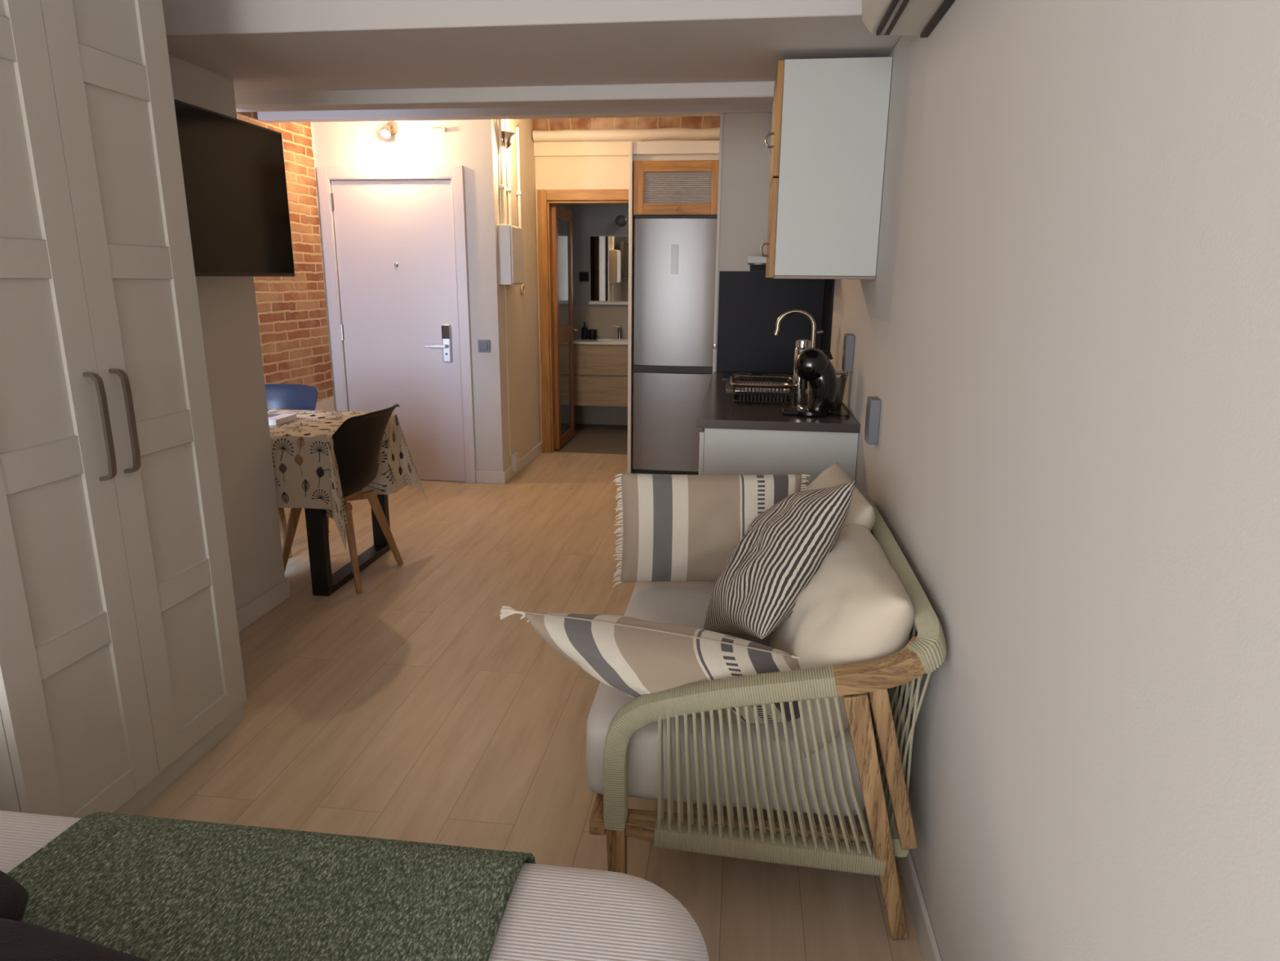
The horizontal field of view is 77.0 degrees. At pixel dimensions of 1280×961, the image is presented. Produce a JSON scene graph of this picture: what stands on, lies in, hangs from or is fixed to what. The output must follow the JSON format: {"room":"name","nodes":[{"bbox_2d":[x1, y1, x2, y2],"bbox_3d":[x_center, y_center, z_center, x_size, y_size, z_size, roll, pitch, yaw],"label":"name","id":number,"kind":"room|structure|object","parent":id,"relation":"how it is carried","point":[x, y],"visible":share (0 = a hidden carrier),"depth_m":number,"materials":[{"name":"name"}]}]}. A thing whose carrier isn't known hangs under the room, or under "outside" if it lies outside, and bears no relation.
{"room":"studio apartment","nodes":[
{"label":"studio apartment","id":0,"kind":"room"},
{"bbox_2d":[168,54,284,611],"bbox_3d":[-1.834,-0.414,3.019,0.280,2.207,0.985,2,14,7],"label":"wall partition","id":1,"kind":"structure","parent":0,"point":[228,308],"depth_m":3.33,"materials":[{"name":"grey paint"}]},
{"bbox_2d":[173,98,294,276],"bbox_3d":[-1.597,-1.021,2.876,0.174,0.565,0.960,2,14,7],"label":"television","id":2,"kind":"object","parent":1,"relation":"attached to","point":[234,172],"visible":0.52,"depth_m":2.97,"materials":[{"name":"black plastic"}]},
{"bbox_2d":[235,577,290,632],"bbox_3d":[-1.836,0.611,3.281,0.293,0.090,0.999,2,14,7],"label":"baseboard","id":3,"kind":"structure","parent":1,"relation":"attached to","point":[251,612],"depth_m":3.53,"materials":[{"name":"white wood"}]},
{"bbox_2d":[236,111,336,410],"bbox_3d":[-2.465,-1.063,4.164,0.120,2.900,3.340,2,14,7],"label":"brick wall","id":4,"kind":"structure","parent":0,"point":[292,312],"depth_m":5.32,"materials":[{"name":"brick"}]},
{"bbox_2d":[312,119,508,471],"bbox_3d":[-1.585,-1.376,5.653,1.240,2.800,0.140,2,14,7],"label":"wall","id":5,"kind":"structure","parent":0,"point":[473,144],"depth_m":5.43,"materials":[{"name":"grey paint"}]},
{"bbox_2d":[379,121,398,138],"bbox_3d":[-1.654,-2.304,5.282,0.080,0.121,0.146,2,14,7],"label":"wall spotlight","id":6,"kind":"object","parent":5,"relation":"attached to","point":[391,128],"visible":1,"depth_m":5.28,"materials":[{"name":"silver metal"}]},
{"bbox_2d":[316,164,475,483],"bbox_3d":[-1.688,-1.063,5.691,1.022,2.172,0.082,2,14,7],"label":"trim","id":7,"kind":"structure","parent":5,"relation":"attached to","point":[455,173],"depth_m":5.55,"materials":[{"name":"grey paint"}]},
{"bbox_2d":[329,179,464,481],"bbox_3d":[-1.699,-1.014,5.666,0.862,2.077,0.117,2,14,7],"label":"door","id":8,"kind":"structure","parent":5,"relation":"in","point":[394,239],"depth_m":5.63,"materials":[{"name":"grey paint"}]},
{"bbox_2d":[426,127,446,132],"bbox_3d":[-1.340,-2.308,5.299,0.121,0.028,0.032,2,14,7],"label":"bar","id":9,"kind":"object","parent":5,"relation":"attached to","point":[428,129],"visible":1,"depth_m":5.29,"materials":[{"name":"white paint"}]},
{"bbox_2d":[477,339,490,352],"bbox_3d":[-1.088,-0.937,5.616,0.085,0.085,0.016,2,14,7],"label":"light switch","id":10,"kind":"object","parent":5,"relation":"attached to","point":[483,344],"visible":1,"depth_m":5.61,"materials":[{"name":"grey plastic"}]},
{"bbox_2d":[475,441,542,484],"bbox_3d":[-1.014,-0.157,6.383,0.216,0.090,1.134,2,14,7],"label":"baseboard","id":11,"kind":"structure","parent":5,"relation":"attached to","point":[482,477],"depth_m":5.87,"materials":[{"name":"white wood"}]},
{"bbox_2d":[497,119,541,466],"bbox_3d":[-0.960,-1.505,6.193,0.140,2.800,1.120,2,14,7],"label":"wall pillar","id":12,"kind":"structure","parent":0,"point":[522,309],"depth_m":6.19,"materials":[{"name":"beige paint"}]},
{"bbox_2d":[497,119,504,224],"bbox_3d":[-0.938,-2.214,5.422,0.034,0.930,0.032,2,14,7],"label":"conduit pipe","id":13,"kind":"object","parent":12,"relation":"attached to","point":[501,186],"visible":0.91,"depth_m":5.45,"materials":[{"name":"white paint"}]},
{"bbox_2d":[503,284,511,456],"bbox_3d":[-0.956,-0.780,5.830,0.012,1.230,0.025,2,14,7],"label":"channel","id":14,"kind":"object","parent":12,"relation":"attached to","point":[504,286],"visible":1,"depth_m":5.82,"materials":[{"name":"beige paint"}]},
{"bbox_2d":[501,130,515,149],"bbox_3d":[-0.893,-2.294,5.427,0.115,0.112,0.102,2,14,7],"label":"wall sconce","id":15,"kind":"object","parent":12,"relation":"attached to","point":[508,137],"visible":0.99,"depth_m":5.40,"materials":[{"name":"silver metal"}]},
{"bbox_2d":[505,119,511,225],"bbox_3d":[-0.917,-2.187,5.602,0.034,0.790,0.032,2,14,7],"label":"conduit pipe","id":16,"kind":"object","parent":12,"relation":"attached to","point":[508,188],"visible":0.83,"depth_m":5.62,"materials":[{"name":"white paint"}]},
{"bbox_2d":[497,224,524,284],"bbox_3d":[-0.900,-1.575,5.640,0.107,0.395,0.295,2,14,7],"label":"box","id":17,"kind":"object","parent":12,"relation":"attached to","point":[510,237],"visible":1,"depth_m":5.52,"materials":[{"name":"white paint"}]},
{"bbox_2d":[511,451,519,471],"bbox_3d":[-0.937,-0.142,6.061,0.044,0.130,0.100,2,14,7],"label":"junction box","id":18,"kind":"object","parent":12,"relation":"attached to","point":[515,462],"visible":1,"depth_m":6.02,"materials":[{"name":"white paint"}]},
{"bbox_2d":[515,127,521,227],"bbox_3d":[-0.885,-2.201,5.865,0.034,0.690,0.032,2,14,7],"label":"conduit pipe","id":19,"kind":"object","parent":12,"relation":"attached to","point":[518,193],"visible":0.92,"depth_m":5.85,"materials":[{"name":"white paint"}]},
{"bbox_2d":[520,283,524,294],"bbox_3d":[-0.891,-1.454,6.114,0.021,0.084,0.084,2,14,7],"label":"bell","id":20,"kind":"object","parent":12,"relation":"attached to","point":[522,286],"visible":0.94,"depth_m":6.09,"materials":[{"name":"gold"}]},
{"bbox_2d":[136,423,923,960],"bbox_3d":[-0.977,0.885,2.608,3.700,0.100,11.950,2,14,7],"label":"floor","id":21,"kind":"structure","parent":0,"point":[405,707],"depth_m":2.74,"materials":[{"name":"brown wood"}]},
{"bbox_2d":[0,0,246,817],"bbox_3d":[-1.629,-0.252,2.063,0.630,2.360,0.814,2,14,7],"label":"wardrobe","id":22,"kind":"object","parent":21,"relation":"on","point":[121,662],"visible":0.98,"depth_m":2.03,"materials":[{"name":"white wood"}]},
{"bbox_2d":[264,383,329,557],"bbox_3d":[-2.039,-0.070,4.431,0.478,0.856,0.560,2,14,5],"label":"dining chair","id":23,"kind":"object","parent":21,"relation":"on","point":[278,396],"visible":0.16,"depth_m":4.56,"materials":[{"name":"blue plastic"}]},
{"bbox_2d":[281,403,403,593],"bbox_3d":[-1.460,0.061,3.929,0.560,0.856,0.478,3,14,11],"label":"dining chair","id":24,"kind":"object","parent":21,"relation":"on","point":[357,441],"visible":0.61,"depth_m":3.79,"materials":[{"name":"black plastic"}]},
{"bbox_2d":[304,442,391,595],"bbox_3d":[-1.884,0.074,4.065,1.086,0.752,0.708,2,14,7],"label":"dining table","id":25,"kind":"object","parent":21,"relation":"on","point":[323,583],"visible":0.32,"depth_m":3.75,"materials":[{"name":"black metal"}]},
{"bbox_2d":[267,408,427,550],"bbox_3d":[-1.819,-0.049,4.055,1.208,0.517,0.832,2,14,7],"label":"tablecloth","id":26,"kind":"object","parent":25,"relation":"on","point":[305,465],"visible":0.41,"depth_m":3.64,"materials":[{"name":"beige fabric"}]},
{"bbox_2d":[267,413,296,426],"bbox_3d":[-1.825,-0.301,3.936,0.205,0.030,0.182,2,14,7],"label":"game box","id":27,"kind":"object","parent":26,"relation":"on","point":[274,419],"visible":0.43,"depth_m":3.92,"materials":[{"name":"white cardboard"}]},
{"bbox_2d":[0,809,709,960],"bbox_3d":[-1.098,0.994,0.751,2.368,0.528,1.642,2,14,7],"label":"bed","id":28,"kind":"object","parent":21,"relation":"on","point":[552,913],"visible":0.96,"depth_m":1.18,"materials":[{"name":"grey fabric"}]},
{"bbox_2d":[6,811,535,960],"bbox_3d":[-0.651,0.880,0.679,0.774,0.291,1.592,2,14,7],"label":"throw","id":29,"kind":"object","parent":28,"relation":"on","point":[151,888],"visible":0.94,"depth_m":1.19,"materials":[{"name":"green fabric"}]},
{"bbox_2d":[0,870,28,921],"bbox_3d":[-1.009,0.550,0.997,0.470,0.148,0.245,4,14,14],"label":"cushion","id":30,"kind":"object","parent":29,"relation":"on","point":[14,897],"visible":0.79,"depth_m":1.01,"materials":[{"name":"black fabric"}]},
{"bbox_2d":[0,917,150,960],"bbox_3d":[-0.729,0.636,0.758,0.641,0.219,0.488,2,14,7],"label":"cushion","id":31,"kind":"object","parent":29,"relation":"on","point":[19,940],"visible":1,"depth_m":0.93,"materials":[{"name":"black fabric"}]},
{"bbox_2d":[627,140,719,473],"bbox_3d":[0.284,-1.259,6.135,0.658,2.372,0.695,2,14,7],"label":"surround","id":32,"kind":"object","parent":21,"relation":"on","point":[704,149],"visible":0.56,"depth_m":5.60,"materials":[{"name":"white paint"}]},
{"bbox_2d":[633,160,719,215],"bbox_3d":[0.301,-2.110,5.895,0.623,0.356,0.685,2,14,7],"label":"upper cabinet","id":33,"kind":"object","parent":32,"relation":"attached to","point":[660,188],"visible":0.9,"depth_m":5.60,"materials":[{"name":"brown wood"}]},
{"bbox_2d":[632,215,717,475],"bbox_3d":[0.282,-1.021,6.182,0.591,1.888,0.658,2,14,7],"label":"refrigerator","id":34,"kind":"object","parent":21,"relation":"on","point":[674,266],"visible":0.79,"depth_m":5.85,"materials":[{"name":"grey metal"}]},
{"bbox_2d":[586,493,946,939],"bbox_3d":[0.322,0.516,2.354,0.802,0.763,1.226,2,14,7],"label":"sofa","id":35,"kind":"object","parent":21,"relation":"on","point":[645,746],"visible":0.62,"depth_m":1.80,"materials":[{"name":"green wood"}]},
{"bbox_2d":[499,605,805,723],"bbox_3d":[0.062,0.444,1.901,0.807,0.253,0.260,2,14,7],"label":"lumbar cushion","id":36,"kind":"object","parent":35,"relation":"on","point":[635,657],"visible":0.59,"depth_m":1.84,"materials":[{"name":"fabric"}]},
{"bbox_2d":[612,472,810,586],"bbox_3d":[0.234,0.167,2.668,0.651,0.383,0.170,0,14,0],"label":"lumbar cushion","id":37,"kind":"object","parent":35,"relation":"on","point":[676,527],"visible":0.61,"depth_m":2.61,"materials":[{"name":"fabric"}]},
{"bbox_2d":[586,581,864,816],"bbox_3d":[0.262,0.548,2.366,0.682,0.224,1.082,2,14,7],"label":"seat cushion","id":38,"kind":"object","parent":35,"relation":"on","point":[678,602],"depth_m":1.87,"materials":[{"name":"grey fabric"}]},
{"bbox_2d":[703,480,856,639],"bbox_3d":[0.366,0.224,2.190,0.318,0.518,0.580,-3,14,-13],"label":"square cushion","id":39,"kind":"object","parent":35,"relation":"on","point":[759,587],"visible":0.92,"depth_m":2.02,"materials":[{"name":"fabric"}]},
{"bbox_2d":[804,462,875,531],"bbox_3d":[0.561,0.207,2.533,0.288,0.424,0.570,2,14,7],"label":"cushion","id":40,"kind":"object","parent":35,"relation":"on","point":[860,512],"visible":0.19,"depth_m":2.32,"materials":[{"name":"beige fabric"}]},
{"bbox_2d":[769,523,915,758],"bbox_3d":[0.496,0.366,2.036,0.320,0.393,0.604,2,14,7],"label":"cushion","id":41,"kind":"object","parent":35,"relation":"on","point":[855,607],"visible":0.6,"depth_m":1.81,"materials":[{"name":"beige fabric"}]},
{"bbox_2d":[698,427,858,491],"bbox_3d":[0.647,0.024,4.098,0.621,0.878,1.713,2,14,7],"label":"base cabinet","id":42,"kind":"object","parent":21,"relation":"on","point":[722,451],"visible":0.12,"depth_m":3.19,"materials":[{"name":"grey wood"}]},
{"bbox_2d":[696,371,860,432],"bbox_3d":[0.646,-0.420,3.981,0.631,0.035,1.729,2,14,7],"label":"countertop","id":43,"kind":"structure","parent":42,"relation":"on","point":[718,410],"depth_m":3.25,"materials":[{"name":"stone"}]},
{"bbox_2d":[722,372,793,380],"bbox_3d":[0.709,-0.594,4.590,0.470,0.007,0.300,2,14,7],"label":"induction hob","id":44,"kind":"object","parent":43,"relation":"in","point":[727,375],"visible":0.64,"depth_m":4.63,"materials":[{"name":"black glass"}]},
{"bbox_2d":[725,380,792,392],"bbox_3d":[0.625,-0.418,4.167,0.361,0.142,0.401,2,14,7],"label":"sink","id":45,"kind":"object","parent":43,"relation":"in","point":[729,387],"visible":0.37,"depth_m":4.30,"materials":[{"name":"metal"}]},
{"bbox_2d":[729,375,796,404],"bbox_3d":[0.565,-0.419,3.717,0.295,0.090,0.335,2,14,7],"label":"dish rack","id":46,"kind":"object","parent":43,"relation":"on","point":[751,397],"visible":0.99,"depth_m":3.63,"materials":[{"name":"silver metal"}]},
{"bbox_2d":[773,308,822,390],"bbox_3d":[0.791,-0.658,4.043,0.243,0.399,0.052,2,14,7],"label":"tap","id":47,"kind":"object","parent":43,"relation":"on","point":[806,313],"visible":0.6,"depth_m":4.00,"materials":[{"name":"silver metal"}]},
{"bbox_2d":[791,338,811,404],"bbox_3d":[0.721,-0.485,3.587,0.072,0.284,0.072,2,14,7],"label":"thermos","id":48,"kind":"object","parent":43,"relation":"on","point":[799,396],"visible":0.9,"depth_m":3.57,"materials":[{"name":"silver metal"}]},
{"bbox_2d":[782,347,850,417],"bbox_3d":[0.733,-0.410,3.316,0.279,0.271,0.202,2,14,7],"label":"coffee machine","id":49,"kind":"object","parent":43,"relation":"on","point":[812,365],"visible":1,"depth_m":3.26,"materials":[{"name":"black plastic"}]},
{"bbox_2d":[782,407,797,414],"bbox_3d":[0.639,-0.286,3.330,0.100,0.018,0.090,2,14,7],"label":"drip tray","id":50,"kind":"object","parent":49,"relation":"on","point":[785,411],"depth_m":3.29,"materials":[{"name":"black plastic"}]},
{"bbox_2d":[831,370,848,408],"bbox_3d":[0.849,-0.394,3.489,0.094,0.156,0.094,2,14,7],"label":"steel tumbler","id":51,"kind":"object","parent":43,"relation":"on","point":[842,376],"visible":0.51,"depth_m":3.46,"materials":[{"name":"silver metal"}]},
{"bbox_2d":[161,0,901,92],"bbox_3d":[-0.825,-1.808,2.859,3.390,0.593,0.800,2,14,7],"label":"ceiling","id":52,"kind":"structure","parent":0,"point":[259,45],"depth_m":2.63,"materials":[{"name":"grey paint"}]},
{"bbox_2d":[551,204,570,210],"bbox_3d":[-0.819,-1.696,7.373,0.120,2.600,1.280,2,14,7],"label":"wall","id":53,"kind":"structure","parent":0,"point":[567,206],"depth_m":7.56,"materials":[{"name":"paint"}]},
{"bbox_2d":[570,204,628,425],"bbox_3d":[0.281,-1.821,7.914,2.300,2.600,0.100,2,14,7],"label":"wall","id":54,"kind":"structure","parent":0,"point":[588,220],"depth_m":7.96,"materials":[{"name":"paint"}]},
{"bbox_2d":[579,271,588,281],"bbox_3d":[-0.549,-2.005,7.916,0.090,0.090,0.017,2,14,7],"label":"wall socket","id":55,"kind":"object","parent":54,"relation":"attached to","point":[584,276],"visible":1,"depth_m":7.91,"materials":[{"name":"black plastic"}]},
{"bbox_2d":[573,337,627,407],"bbox_3d":[-0.169,-1.058,7.869,0.940,0.623,0.463,2,14,7],"label":"vanity cabinet","id":56,"kind":"object","parent":54,"relation":"attached to","point":[600,365],"visible":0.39,"depth_m":7.68,"materials":[{"name":"brown wood"}]},
{"bbox_2d":[581,321,587,339],"bbox_3d":[-0.545,-1.473,7.911,0.065,0.168,0.065,-10,18,-37],"label":"soap dispenser","id":57,"kind":"object","parent":56,"relation":"on","point":[584,330],"visible":1,"depth_m":7.89,"materials":[{"name":"black plastic"}]},
{"bbox_2d":[588,328,596,339],"bbox_3d":[-0.466,-1.435,7.911,0.084,0.095,0.084,2,14,7],"label":"toothbrush cup","id":58,"kind":"object","parent":56,"relation":"on","point":[592,332],"visible":1,"depth_m":7.88,"materials":[{"name":"black plastic"}]},
{"bbox_2d":[573,337,627,345],"bbox_3d":[-0.166,-1.342,7.798,0.940,0.026,0.463,2,14,7],"label":"basin","id":59,"kind":"object","parent":56,"relation":"in","point":[579,341],"depth_m":7.63,"materials":[{"name":"white ceramic"}]},
{"bbox_2d":[612,324,621,338],"bbox_3d":[-0.234,-1.453,7.894,0.094,0.142,0.122,2,14,7],"label":"tap","id":60,"kind":"object","parent":56,"relation":"on","point":[619,331],"visible":1,"depth_m":7.92,"materials":[{"name":"silver metal"}]},
{"bbox_2d":[588,235,628,305],"bbox_3d":[-0.124,-2.041,7.832,0.760,0.650,0.054,2,14,7],"label":"wall mirror","id":61,"kind":"object","parent":54,"relation":"attached to","point":[609,255],"visible":0.53,"depth_m":7.85,"materials":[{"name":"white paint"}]},
{"bbox_2d":[588,301,628,305],"bbox_3d":[-0.127,-1.740,7.907,0.760,0.028,0.054,2,14,7],"label":"shelf","id":62,"kind":"object","parent":61,"relation":"attached to","point":[589,302],"depth_m":7.91,"materials":[{"name":"white paint"}]},
{"bbox_2d":[615,215,626,226],"bbox_3d":[-0.184,-2.481,7.692,0.100,0.100,0.130,2,14,7],"label":"lamp","id":63,"kind":"object","parent":54,"relation":"attached to","point":[620,220],"visible":1,"depth_m":7.65,"materials":[{"name":"silver metal"}]},
{"bbox_2d":[534,139,719,441],"bbox_3d":[0.235,-1.573,6.507,2.150,2.800,0.100,2,14,7],"label":"wall","id":64,"kind":"structure","parent":0,"point":[580,172],"depth_m":6.34,"materials":[{"name":"beige paint"}]},
{"bbox_2d":[551,204,577,449],"bbox_3d":[-0.642,-1.323,7.048,0.089,2.018,0.640,2,14,7],"label":"door","id":65,"kind":"structure","parent":64,"relation":"in","point":[562,218],"depth_m":6.99,"materials":[{"name":"brown wood"}]},
{"bbox_2d":[537,189,628,453],"bbox_3d":[-0.405,-1.271,6.654,0.840,2.132,0.124,2,14,7],"label":"trim","id":66,"kind":"structure","parent":64,"relation":"attached to","point":[545,198],"depth_m":6.56,"materials":[{"name":"brown wood"}]},
{"bbox_2d":[533,141,632,156],"bbox_3d":[-0.409,-2.584,6.272,0.850,0.104,0.032,2,14,7],"label":"trim","id":67,"kind":"structure","parent":64,"relation":"attached to","point":[572,148],"depth_m":6.26,"materials":[{"name":"beige paint"}]},
{"bbox_2d":[532,127,719,142],"bbox_3d":[-0.079,-2.654,6.181,1.500,0.094,0.110,2,14,7],"label":"trim","id":68,"kind":"structure","parent":64,"relation":"attached to","point":[681,134],"depth_m":6.14,"materials":[{"name":"beige paint"}]},
{"bbox_2d":[532,115,719,132],"bbox_3d":[-0.072,-2.783,6.161,1.530,0.210,0.055,2,14,7],"label":"trim","id":69,"kind":"structure","parent":64,"relation":"attached to","point":[698,122],"depth_m":6.15,"materials":[{"name":"wood"}]},
{"bbox_2d":[712,113,723,373],"bbox_3d":[0.559,-1.310,5.569,0.016,2.750,1.750,2,14,7],"label":"panel","id":70,"kind":"object","parent":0,"point":[721,114],"visible":0.07,"depth_m":4.65,"materials":[{"name":"white paint"}]},
{"bbox_2d":[715,112,771,371],"bbox_3d":[0.773,-1.104,4.755,0.622,2.750,0.120,2,14,7],"label":"wall","id":71,"kind":"structure","parent":0,"point":[745,157],"depth_m":4.58,"materials":[{"name":"grey paint"}]},
{"bbox_2d":[257,102,772,123],"bbox_3d":[-0.594,-2.314,4.593,3.390,0.448,0.100,2,14,7],"label":"ceiling beam","id":72,"kind":"structure","parent":71,"relation":"attached to","point":[704,109],"depth_m":4.62,"materials":[{"name":"grey paint"}]},
{"bbox_2d":[716,264,835,373],"bbox_3d":[0.739,-0.907,4.507,0.614,0.654,0.459,2,14,7],"label":"backsplash","id":73,"kind":"structure","parent":71,"relation":"attached to","point":[750,303],"depth_m":4.72,"materials":[{"name":"stone"}]},
{"bbox_2d":[829,0,1279,960],"bbox_3d":[0.703,-0.333,1.357,0.120,2.900,10.550,2,14,7],"label":"wall","id":74,"kind":"structure","parent":0,"point":[1066,331],"depth_m":1.07,"materials":[{"name":"grey paint"}]},
{"bbox_2d":[234,81,774,111],"bbox_3d":[-0.767,-1.891,3.308,3.390,0.648,0.120,2,14,7],"label":"ceiling beam","id":75,"kind":"structure","parent":74,"relation":"attached to","point":[739,92],"depth_m":3.31,"materials":[{"name":"grey paint"}]},
{"bbox_2d":[747,102,773,264],"bbox_3d":[0.816,-1.684,4.231,0.453,1.070,0.560,2,14,7],"label":"extractor hood","id":76,"kind":"object","parent":74,"relation":"attached to","point":[751,260],"visible":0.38,"depth_m":4.11,"materials":[{"name":"grey metal"}]},
{"bbox_2d":[760,57,893,279],"bbox_3d":[0.666,-1.126,3.009,0.410,0.723,0.420,2,14,7],"label":"upper cabinet","id":77,"kind":"object","parent":74,"relation":"attached to","point":[830,118],"visible":1,"depth_m":2.80,"materials":[{"name":"grey wood"}]},
{"bbox_2d":[841,333,854,372],"bbox_3d":[0.883,-0.542,3.416,0.037,0.155,0.090,2,14,7],"label":"power socket","id":78,"kind":"object","parent":74,"relation":"attached to","point":[849,339],"visible":1,"depth_m":3.38,"materials":[{"name":"grey plastic"}]},
{"bbox_2d":[864,396,881,444],"bbox_3d":[0.784,-0.203,2.719,0.037,0.150,0.085,2,14,7],"label":"light switch","id":79,"kind":"object","parent":74,"relation":"attached to","point":[873,403],"visible":1,"depth_m":2.68,"materials":[{"name":"grey plastic"}]},
{"bbox_2d":[862,0,955,37],"bbox_3d":[0.640,-1.249,1.787,0.178,0.292,0.800,2,14,7],"label":"air conditioner","id":80,"kind":"object","parent":74,"relation":"attached to","point":[920,18],"visible":1,"depth_m":2.05,"materials":[{"name":"beige plastic"}]},
{"bbox_2d":[875,0,909,35],"bbox_3d":[0.609,-1.120,1.823,0.035,0.012,0.720,2,14,7],"label":"outlet","id":81,"kind":"object","parent":80,"relation":"attached to","point":[891,14],"depth_m":2.03,"materials":[{"name":"grey plastic"}]},
{"bbox_2d":[896,848,942,960],"bbox_3d":[0.414,1.426,0.113,0.014,0.085,6.640,2,14,7],"label":"baseboard","id":82,"kind":"structure","parent":74,"relation":"attached to","point":[927,941],"depth_m":1.84,"materials":[{"name":"white wood"}]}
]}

